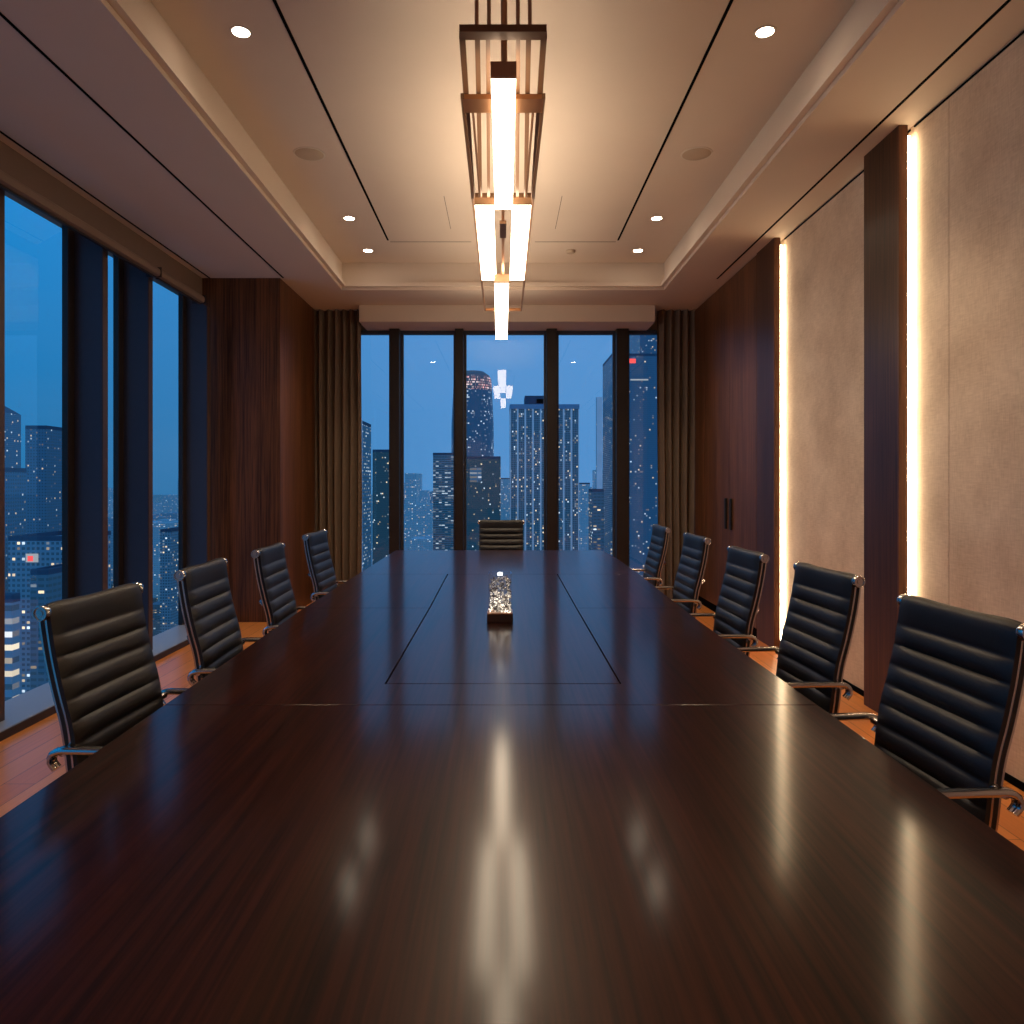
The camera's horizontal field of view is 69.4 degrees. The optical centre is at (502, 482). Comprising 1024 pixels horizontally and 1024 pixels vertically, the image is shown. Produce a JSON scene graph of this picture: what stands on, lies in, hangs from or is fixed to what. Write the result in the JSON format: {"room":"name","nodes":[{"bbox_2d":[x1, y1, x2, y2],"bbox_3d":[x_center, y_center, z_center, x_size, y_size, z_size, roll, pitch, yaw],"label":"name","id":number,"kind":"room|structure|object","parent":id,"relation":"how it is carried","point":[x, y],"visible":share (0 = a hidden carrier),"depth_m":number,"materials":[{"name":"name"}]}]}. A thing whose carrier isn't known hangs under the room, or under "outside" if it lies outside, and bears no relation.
{"room":"conference room","nodes":[
{"label":"conference room","id":0,"kind":"room"},
{"bbox_2d":[0,141,201,294],"bbox_3d":[-3.020,-0.525,3.150,0.200,3.750,11.500,0,0,0],"label":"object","id":1,"kind":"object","parent":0,"point":[12,162],"depth_m":5.16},
{"bbox_2d":[0,188,209,741],"bbox_3d":[-2.797,-0.225,2.800,0.346,3.150,10.800,0,0,0],"label":"window","id":2,"kind":"structure","parent":1,"relation":"in","point":[84,262],"depth_m":5.63,"materials":[{"name":"clear glass"}]},
{"bbox_2d":[0,170,161,277],"bbox_3d":[-2.672,-1.610,1.634,0.117,0.084,8.068,0,0,0],"label":"roller blind","id":3,"kind":"object","parent":2,"relation":"attached to","point":[9,184],"visible":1,"depth_m":4.53,"materials":[{"name":"brown fabric"}]},
{"bbox_2d":[155,271,205,303],"bbox_3d":[-2.672,-1.610,6.094,0.117,0.084,0.828,0,0,0],"label":"roller blind","id":4,"kind":"object","parent":2,"relation":"attached to","point":[166,279],"visible":0.99,"depth_m":6.07,"materials":[{"name":"brown fabric"}]},
{"bbox_2d":[0,131,209,277],"bbox_3d":[-2.845,-1.993,2.385,0.014,0.014,9.570,0,0,0],"label":"trim","id":5,"kind":"structure","parent":1,"relation":"attached to","point":[1,132],"depth_m":5.11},
{"bbox_2d":[202,278,314,621],"bbox_3d":[-2.557,-0.320,8.010,0.786,3.340,1.660,0,0,0],"label":"pillar","id":6,"kind":"structure","parent":0,"point":[262,332],"depth_m":7.18,"materials":[{"name":"brown wood"}]},
{"bbox_2d":[361,317,656,329],"bbox_3d":[-0.075,-0.320,8.920,5.950,3.340,0.160,0,0,0],"label":"wall","id":7,"kind":"structure","parent":0,"point":[653,326],"depth_m":8.84,"materials":[{"name":"beige paint"}]},
{"bbox_2d":[359,305,654,330],"bbox_3d":[0.045,-1.897,8.535,3.310,0.185,0.530,0,0,0],"label":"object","id":8,"kind":"structure","parent":7,"relation":"attached to","point":[372,317],"depth_m":8.27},
{"bbox_2d":[361,329,656,566],"bbox_3d":[0.055,-0.230,8.720,3.830,3.160,0.240,0,0,0],"label":"window","id":9,"kind":"structure","parent":7,"relation":"in","point":[620,337],"depth_m":8.64,"materials":[{"name":"black metal"}]},
{"bbox_2d":[0,0,1023,316],"bbox_3d":[-0.075,-2.195,3.150,5.950,0.410,11.500,0,0,0],"label":"ceiling","id":10,"kind":"structure","parent":0,"point":[227,114],"depth_m":4.44,"materials":[{"name":"beige paint"}]},
{"bbox_2d":[0,12,283,277],"bbox_3d":[-2.130,-1.993,2.385,0.014,0.014,9.570,0,0,0],"label":"trim","id":11,"kind":"structure","parent":10,"relation":"attached to","point":[1,14],"depth_m":4.05,"materials":[{"name":"black metal"}]},
{"bbox_2d":[229,25,252,38],"bbox_3d":[-1.318,-2.268,3.720,0.112,0.005,0.112,0,0,0],"label":"recessed light","id":12,"kind":"object","parent":10,"relation":"in","point":[239,31],"visible":1,"depth_m":3.71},
{"bbox_2d":[293,147,324,160],"bbox_3d":[-1.335,-2.267,5.100,0.216,0.007,0.216,0,0,0],"label":"ceiling speaker","id":13,"kind":"object","parent":10,"relation":"attached to","point":[305,153],"visible":1,"depth_m":5.08},
{"bbox_2d":[272,0,388,239],"bbox_3d":[-1.075,-2.273,2.705,0.016,0.014,8.410,0,0,0],"label":"trim","id":14,"kind":"structure","parent":10,"relation":"attached to","point":[274,1],"depth_m":4.38,"materials":[{"name":"black metal"}]},
{"bbox_2d":[314,309,361,586],"bbox_3d":[-1.892,-0.325,8.490,0.545,3.320,0.087,0,0,0],"label":"curtain","id":15,"kind":"object","parent":10,"relation":"hanging from","point":[338,412],"visible":0.81,"depth_m":8.49,"materials":[{"name":"beige fabric"}]},
{"bbox_2d":[343,216,355,220],"bbox_3d":[-1.318,-2.268,6.340,0.112,0.005,0.112,0,0,0],"label":"recessed light","id":16,"kind":"object","parent":10,"relation":"in","point":[348,218],"visible":1,"depth_m":6.34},
{"bbox_2d":[362,249,373,252],"bbox_3d":[-1.318,-2.268,7.220,0.112,0.005,0.112,0,0,0],"label":"recessed light","id":17,"kind":"object","parent":10,"relation":"in","point":[363,250],"visible":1,"depth_m":7.21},
{"bbox_2d":[459,0,546,338],"bbox_3d":[0.000,-1.873,5.080,0.358,0.794,5.040,0,0,0],"label":"chandelier","id":18,"kind":"object","parent":10,"relation":"hanging from","point":[505,100],"visible":1,"depth_m":3.33,"materials":[{"name":"white glass"}]},
{"bbox_2d":[566,249,574,253],"bbox_3d":[0.660,-2.255,7.220,0.090,0.030,0.090,0,0,0],"label":"smoke detector","id":19,"kind":"object","parent":10,"relation":"attached to","point":[568,251],"visible":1,"depth_m":7.19,"materials":[{"name":"beige plastic"}]},
{"bbox_2d":[632,249,643,252],"bbox_3d":[1.318,-2.268,7.220,0.112,0.005,0.112,0,0,0],"label":"recessed light","id":20,"kind":"object","parent":10,"relation":"in","point":[634,250],"visible":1,"depth_m":7.21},
{"bbox_2d":[650,216,662,220],"bbox_3d":[1.318,-2.268,6.340,0.112,0.005,0.112,0,0,0],"label":"recessed light","id":21,"kind":"object","parent":10,"relation":"in","point":[654,218],"visible":1,"depth_m":6.34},
{"bbox_2d":[617,0,733,239],"bbox_3d":[1.075,-2.273,2.705,0.016,0.014,8.410,0,0,0],"label":"trim","id":22,"kind":"structure","parent":10,"relation":"attached to","point":[730,1],"depth_m":4.38,"materials":[{"name":"black metal"}]},
{"bbox_2d":[657,309,694,598],"bbox_3d":[1.981,-0.325,8.490,0.429,3.320,0.087,0,0,0],"label":"curtain","id":23,"kind":"object","parent":10,"relation":"hanging from","point":[675,329],"visible":0.77,"depth_m":8.49,"materials":[{"name":"beige fabric"}]},
{"bbox_2d":[681,147,712,160],"bbox_3d":[1.335,-2.267,5.100,0.216,0.007,0.216,0,0,0],"label":"ceiling speaker","id":24,"kind":"object","parent":10,"relation":"attached to","point":[695,153],"visible":1,"depth_m":5.08},
{"bbox_2d":[753,25,776,38],"bbox_3d":[1.318,-2.268,3.720,0.112,0.005,0.112,0,0,0],"label":"recessed light","id":25,"kind":"object","parent":10,"relation":"in","point":[766,31],"visible":1,"depth_m":3.71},
{"bbox_2d":[717,0,1010,278],"bbox_3d":[2.085,-1.993,2.400,0.014,0.014,9.600,0,0,0],"label":"trim","id":26,"kind":"structure","parent":10,"relation":"attached to","point":[998,10],"depth_m":3.96,"materials":[{"name":"black metal"}]},
{"bbox_2d":[0,601,1023,850],"bbox_3d":[-0.075,1.400,3.150,5.950,0.100,11.500,0,0,0],"label":"floor","id":27,"kind":"structure","parent":0,"point":[24,770],"depth_m":3.86,"materials":[{"name":"brown wood"}]},
{"bbox_2d":[32,582,188,771],"bbox_3d":[-0.849,0.824,2.015,0.591,1.052,0.571,0,0,3],"label":"chair","id":28,"kind":"object","parent":27,"relation":"on","point":[102,673],"visible":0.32,"depth_m":1.96,"materials":[{"name":"black leather"}]},
{"bbox_2d":[173,557,261,685],"bbox_3d":[-0.852,0.824,2.780,0.591,1.052,0.570,0,0,-2],"label":"chair","id":29,"kind":"object","parent":27,"relation":"on","point":[214,637],"visible":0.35,"depth_m":2.70,"materials":[{"name":"leather"}]},
{"bbox_2d":[251,542,306,635],"bbox_3d":[-0.847,0.824,3.550,0.591,1.052,0.570,0,0,-2],"label":"chair","id":30,"kind":"object","parent":27,"relation":"on","point":[278,602],"visible":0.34,"depth_m":3.45,"materials":[{"name":"leather"}]},
{"bbox_2d":[302,530,347,601],"bbox_3d":[-0.882,0.824,4.545,0.591,1.052,0.571,0,0,1],"label":"chair","id":31,"kind":"object","parent":27,"relation":"on","point":[322,573],"visible":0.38,"depth_m":4.46,"materials":[{"name":"leather"}]},
{"bbox_2d":[478,520,523,549],"bbox_3d":[-0.017,0.852,6.840,0.571,0.997,0.591,0,0,0],"label":"chair","id":32,"kind":"object","parent":27,"relation":"on","point":[493,534],"visible":0.29,"depth_m":7.08,"materials":[{"name":"leather"}]},
{"bbox_2d":[0,550,1023,1023],"bbox_3d":[-0.025,0.975,3.475,1.860,0.750,6.250,0,0,0],"label":"conference table","id":33,"kind":"object","parent":27,"relation":"on","point":[397,803],"visible":0.98,"depth_m":1.24,"materials":[{"name":"brown wood"}]},
{"bbox_2d":[487,571,512,622],"bbox_3d":[-0.013,0.495,3.230,0.112,0.209,0.112,0,0,0],"label":"ornament","id":34,"kind":"object","parent":33,"relation":"on","point":[496,613],"visible":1,"depth_m":3.20,"materials":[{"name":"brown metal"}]},
{"bbox_2d":[632,524,670,589],"bbox_3d":[0.839,0.824,5.200,0.591,1.052,0.571,0,0,0],"label":"chair","id":35,"kind":"object","parent":27,"relation":"on","point":[654,563],"visible":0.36,"depth_m":5.08,"materials":[{"name":"leather"}]},
{"bbox_2d":[655,532,710,618],"bbox_3d":[0.847,0.824,4.275,0.591,1.052,0.571,0,0,-1],"label":"chair","id":36,"kind":"object","parent":27,"relation":"on","point":[689,579],"visible":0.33,"depth_m":4.18,"materials":[{"name":"leather"}]},
{"bbox_2d":[694,255,756,637],"bbox_3d":[2.489,-0.320,7.622,0.622,3.340,2.415,0,0,0],"label":"tall cabinet","id":37,"kind":"object","parent":27,"relation":"on","point":[725,498],"visible":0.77,"depth_m":7.35,"materials":[{"name":"brown wood"}]},
{"bbox_2d":[689,545,768,655],"bbox_3d":[0.830,0.824,3.340,0.591,1.052,0.571,0,0,-1],"label":"chair","id":38,"kind":"object","parent":27,"relation":"on","point":[738,602],"visible":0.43,"depth_m":3.27,"materials":[{"name":"leather"}]},
{"bbox_2d":[736,562,864,712],"bbox_3d":[0.868,0.824,2.595,0.591,1.052,0.571,0,0,-3],"label":"chair","id":39,"kind":"object","parent":27,"relation":"on","point":[812,652],"visible":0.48,"depth_m":2.53,"materials":[{"name":"leather"}]},
{"bbox_2d":[829,594,1023,831],"bbox_3d":[0.830,0.824,1.771,0.591,1.052,0.571,0,0,-4],"label":"chair","id":40,"kind":"object","parent":27,"relation":"on","point":[949,707],"visible":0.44,"depth_m":1.72,"materials":[{"name":"leather"}]},
{"bbox_2d":[780,31,1023,782],"bbox_3d":[2.618,-0.320,3.150,0.665,3.340,11.500,0,0,0],"label":"wall","id":41,"kind":"structure","parent":0,"point":[967,156],"depth_m":3.86,"materials":[{"name":"beige paint"}]},
{"bbox_2d":[757,238,779,647],"bbox_3d":[2.225,-0.320,6.205,0.050,3.340,0.410,0,0,0],"label":"wall panel","id":42,"kind":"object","parent":41,"relation":"attached to","point":[768,257],"depth_m":6.11,"materials":[{"name":"brown wood"}]},
{"bbox_2d":[780,245,781,639],"bbox_3d":[2.258,-0.308,6.007,0.011,3.244,0.012,0,0,0],"label":"led strip","id":43,"kind":"object","parent":41,"relation":"attached to","point":[780,245],"visible":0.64,"depth_m":6.00,"materials":[{"name":"white plastic"}]},
{"bbox_2d":[864,125,907,712],"bbox_3d":[2.225,-0.320,4.309,0.050,3.340,0.397,0,0,0],"label":"wall panel","id":44,"kind":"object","parent":41,"relation":"attached to","point":[886,164],"depth_m":4.25,"materials":[{"name":"brown wood"}]},
{"bbox_2d":[784,30,1023,239],"bbox_3d":[2.281,-1.976,1.695,0.008,0.008,8.590,0,0,0],"label":"trim","id":45,"kind":"structure","parent":41,"relation":"attached to","point":[1022,32],"depth_m":3.83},
{"bbox_2d":[908,136,909,594],"bbox_3d":[2.258,-0.308,4.118,0.011,3.244,0.012,0,0,0],"label":"led strip","id":46,"kind":"object","parent":41,"relation":"attached to","point":[908,136],"visible":0.64,"depth_m":4.11,"materials":[{"name":"white plastic"}]},
{"bbox_2d":[843,679,1023,791],"bbox_3d":[2.281,1.333,1.695,0.008,0.035,8.590,0,0,0],"label":"baseboard","id":47,"kind":"structure","parent":41,"relation":"attached to","point":[1008,778],"depth_m":3.33,"materials":[{"name":"brown wood"}]},
{"label":"outside","id":48,"kind":"structure","parent":0,"visible":0},
{"bbox_2d":[153,495,371,503],"bbox_3d":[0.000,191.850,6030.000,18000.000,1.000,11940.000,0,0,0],"label":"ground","id":49,"kind":"structure","parent":48,"point":[157,499],"depth_m":8577.04,"materials":[{"name":"blue"}]},
{"bbox_2d":[5,592,19,700],"bbox_3d":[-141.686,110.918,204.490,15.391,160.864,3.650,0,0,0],"label":"office building","id":50,"kind":"structure","parent":49,"relation":"on","point":[12,599],"depth_m":202.90,"materials":[{"name":"blue glass"}]},
{"bbox_2d":[5,406,20,467],"bbox_3d":[-470.811,45.414,673.400,36.049,291.872,50.544,0,0,0],"label":"office tower","id":51,"kind":"structure","parent":49,"relation":"on","point":[12,418],"depth_m":685.06,"materials":[{"name":"blue glass"}]},
{"bbox_2d":[5,467,26,591],"bbox_3d":[-271.946,91.576,399.100,19.352,199.547,19.656,0,0,0],"label":"apartment tower","id":52,"kind":"structure","parent":49,"relation":"on","point":[15,478],"depth_m":398.13,"materials":[{"name":"blue glass"}]},
{"bbox_2d":[25,425,61,533],"bbox_3d":[-312.088,76.451,514.800,15.140,229.799,44.928,0,0,0],"label":"apartment tower","id":53,"kind":"structure","parent":49,"relation":"on","point":[43,443],"depth_m":494.03,"materials":[{"name":"blue glass"}]},
{"bbox_2d":[30,563,61,689],"bbox_3d":[-192.372,113.546,319.800,8.060,155.607,28.080,0,0,0],"label":"office building","id":54,"kind":"structure","parent":49,"relation":"on","point":[45,582],"depth_m":306.82,"materials":[{"name":"blue glass"}]},
{"bbox_2d":[8,531,110,693],"bbox_3d":[-229.222,108.740,384.800,30.812,165.220,44.928,0,0,0],"label":"block","id":55,"kind":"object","parent":49,"relation":"on","point":[26,552],"visible":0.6,"depth_m":364.01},
{"bbox_2d":[108,488,110,517],"bbox_3d":[-943.189,98.813,1691.835,60.000,185.073,60.000,0,0,0],"label":"building","id":56,"kind":"structure","parent":49,"relation":"on","point":[109,489],"depth_m":1716.35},
{"bbox_2d":[111,499,112,516],"bbox_3d":[-1243.578,121.459,2316.013,60.000,139.782,60.000,0,0,0],"label":"building","id":57,"kind":"structure","parent":49,"relation":"on","point":[111,499],"depth_m":2298.36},
{"bbox_2d":[108,514,170,581],"bbox_3d":[-583.552,120.821,1190.143,72.000,141.058,60.000,0,0,0],"label":"building","id":58,"kind":"structure","parent":49,"relation":"on","point":[156,517],"depth_m":1160.21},
{"bbox_2d":[153,601,159,635],"bbox_3d":[-404.074,167.998,890.016,36.000,46.705,28.000,0,0,0],"label":"building","id":59,"kind":"structure","parent":49,"relation":"on","point":[156,605],"depth_m":878.77,"materials":[{"name":"blue glass"}]},
{"bbox_2d":[155,614,159,634],"bbox_3d":[-372.335,170.039,843.434,36.000,42.622,28.000,0,0,0],"label":"building","id":60,"kind":"structure","parent":49,"relation":"on","point":[157,631],"depth_m":832.21,"materials":[{"name":"blue glass"}]},
{"bbox_2d":[154,503,161,513],"bbox_3d":[-1419.317,137.124,3101.886,70.000,108.453,60.000,0,0,0],"label":"building","id":61,"kind":"structure","parent":49,"relation":"on","point":[157,507],"depth_m":3071.71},
{"bbox_2d":[153,519,177,600],"bbox_3d":[-485.234,121.165,1038.538,60.000,140.370,60.000,0,0,0],"label":"building","id":62,"kind":"structure","parent":49,"relation":"on","point":[162,523],"depth_m":1008.50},
{"bbox_2d":[160,527,177,632],"bbox_3d":[-308.311,116.856,696.800,10.852,148.988,44.928,0,0,0],"label":"office building","id":63,"kind":"structure","parent":49,"relation":"on","point":[168,536],"depth_m":675.92,"materials":[{"name":"blue glass"}]},
{"bbox_2d":[160,512,177,520],"bbox_3d":[-618.072,122.560,1441.096,72.000,137.581,60.000,0,0,0],"label":"building","id":64,"kind":"structure","parent":49,"relation":"on","point":[174,515],"depth_m":1411.14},
{"bbox_2d":[162,495,177,512],"bbox_3d":[-850.829,109.090,1938.398,60.000,164.520,60.000,0,0,0],"label":"building","id":65,"kind":"structure","parent":49,"relation":"on","point":[169,502],"depth_m":1908.20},
{"bbox_2d":[362,421,370,570],"bbox_3d":[-103.139,74.782,510.900,19.466,233.136,36.504,0,0,0],"label":"office tower","id":66,"kind":"structure","parent":49,"relation":"on","point":[366,427],"depth_m":509.96,"materials":[{"name":"concrete"}]},
{"bbox_2d":[371,503,372,565],"bbox_3d":[-252.805,82.869,1314.272,52.000,216.962,52.000,0,0,0],"label":"building","id":67,"kind":"structure","parent":49,"relation":"on","point":[371,503],"depth_m":1288.32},
{"bbox_2d":[373,449,388,563],"bbox_3d":[-115.498,79.771,717.600,17.930,223.158,33.696,0,0,0],"label":"office tower","id":68,"kind":"structure","parent":49,"relation":"on","point":[380,456],"depth_m":701.99,"materials":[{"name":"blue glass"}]},
{"bbox_2d":[405,473,432,549],"bbox_3d":[-160.004,86.493,1426.440,52.000,209.713,52.000,0,0,0],"label":"building","id":69,"kind":"structure","parent":49,"relation":"on","point":[418,517],"depth_m":1400.51,"materials":[{"name":"blue glass"}]},
{"bbox_2d":[411,536,432,549],"bbox_3d":[-122.686,142.130,1293.620,70.000,98.439,60.000,0,0,0],"label":"building","id":70,"kind":"structure","parent":49,"relation":"on","point":[426,542],"depth_m":1263.71,"materials":[{"name":"blue glass"}]},
{"bbox_2d":[419,474,429,503],"bbox_3d":[-306.219,77.857,2818.218,52.000,226.987,52.000,0,0,0],"label":"building","id":71,"kind":"structure","parent":49,"relation":"on","point":[424,495],"depth_m":2792.05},
{"bbox_2d":[430,492,432,503],"bbox_3d":[-334.531,114.648,3584.307,72.000,153.404,60.000,0,0,0],"label":"building","id":72,"kind":"structure","parent":49,"relation":"on","point":[431,493],"depth_m":3554.55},
{"bbox_2d":[433,453,452,549],"bbox_3d":[-61.293,79.358,811.200,29.830,223.984,67.392,0,0,0],"label":"office tower","id":73,"kind":"structure","parent":49,"relation":"on","point":[442,462],"depth_m":780.07,"materials":[{"name":"blue glass"}]},
{"bbox_2d":[451,370,493,455],"bbox_3d":[-61.978,-17.443,1508.000,86.685,417.585,86.685,0,0,0],"label":"round tower","id":74,"kind":"structure","parent":49,"relation":"on","point":[480,422],"depth_m":1470.95,"materials":[{"name":"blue glass"}]},
{"bbox_2d":[467,456,500,549],"bbox_3d":[-17.919,83.724,691.600,33.867,215.253,61.776,0,0,0],"label":"office tower","id":75,"kind":"structure","parent":49,"relation":"on","point":[483,472],"depth_m":663.01,"materials":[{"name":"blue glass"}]},
{"bbox_2d":[501,478,509,519],"bbox_3d":[6.521,89.978,1695.200,24.771,202.745,67.392,0,0,0],"label":"office tower","id":76,"kind":"structure","parent":49,"relation":"on","point":[505,482],"depth_m":1663.95,"materials":[{"name":"blue glass"}]},
{"bbox_2d":[509,396,578,549],"bbox_3d":[51.034,41.335,941.200,91.639,300.030,67.392,0,0,0],"label":"slab tower","id":77,"kind":"structure","parent":49,"relation":"on","point":[526,419],"depth_m":909.99,"materials":[{"name":"concrete"}]},
{"bbox_2d":[524,396,543,403],"bbox_3d":[40.427,-102.700,941.200,26.304,11.960,41.600,0,0,0],"label":"rooftop structure","id":78,"kind":"object","parent":77,"relation":"on","point":[527,399],"depth_m":920.49},
{"bbox_2d":[579,483,589,549],"bbox_3d":[148.720,95.389,1383.200,22.100,191.923,67.392,0,0,0],"label":"office tower","id":79,"kind":"structure","parent":49,"relation":"on","point":[584,488],"depth_m":1352.12,"materials":[{"name":"blue glass"}]},
{"bbox_2d":[589,489,603,550],"bbox_3d":[76.770,98.112,609.700,10.473,186.477,25.272,0,0,0],"label":"office tower","id":80,"kind":"structure","parent":49,"relation":"on","point":[596,496],"depth_m":597.95,"materials":[{"name":"blue glass"}]},
{"bbox_2d":[592,470,602,488],"bbox_3d":[248.870,79.729,1817.850,52.000,223.242,52.000,0,0,0],"label":"building","id":81,"kind":"structure","parent":49,"relation":"on","point":[593,471],"depth_m":1801.36,"materials":[{"name":"blue glass"}]},
{"bbox_2d":[596,397,601,488],"bbox_3d":[90.235,55.487,694.680,5.552,271.725,7.360,0,0,0],"label":"slim tower","id":82,"kind":"structure","parent":49,"relation":"on","point":[598,399],"depth_m":690.93,"materials":[{"name":"concrete"}]},
{"bbox_2d":[603,354,657,576],"bbox_3d":[127.119,34.236,734.500,51.227,314.228,70.200,0,0,0],"label":"glass tower","id":83,"kind":"structure","parent":49,"relation":"on","point":[643,457],"depth_m":701.99,"materials":[{"name":"blue glass"}]},
{"bbox_2d":[629,335,656,353],"bbox_3d":[199.497,-4.079,923.000,77.410,390.858,84.240,0,0,0],"label":"glass tower","id":84,"kind":"structure","parent":49,"relation":"on","point":[638,344],"depth_m":883.93,"materials":[{"name":"blue glass"}]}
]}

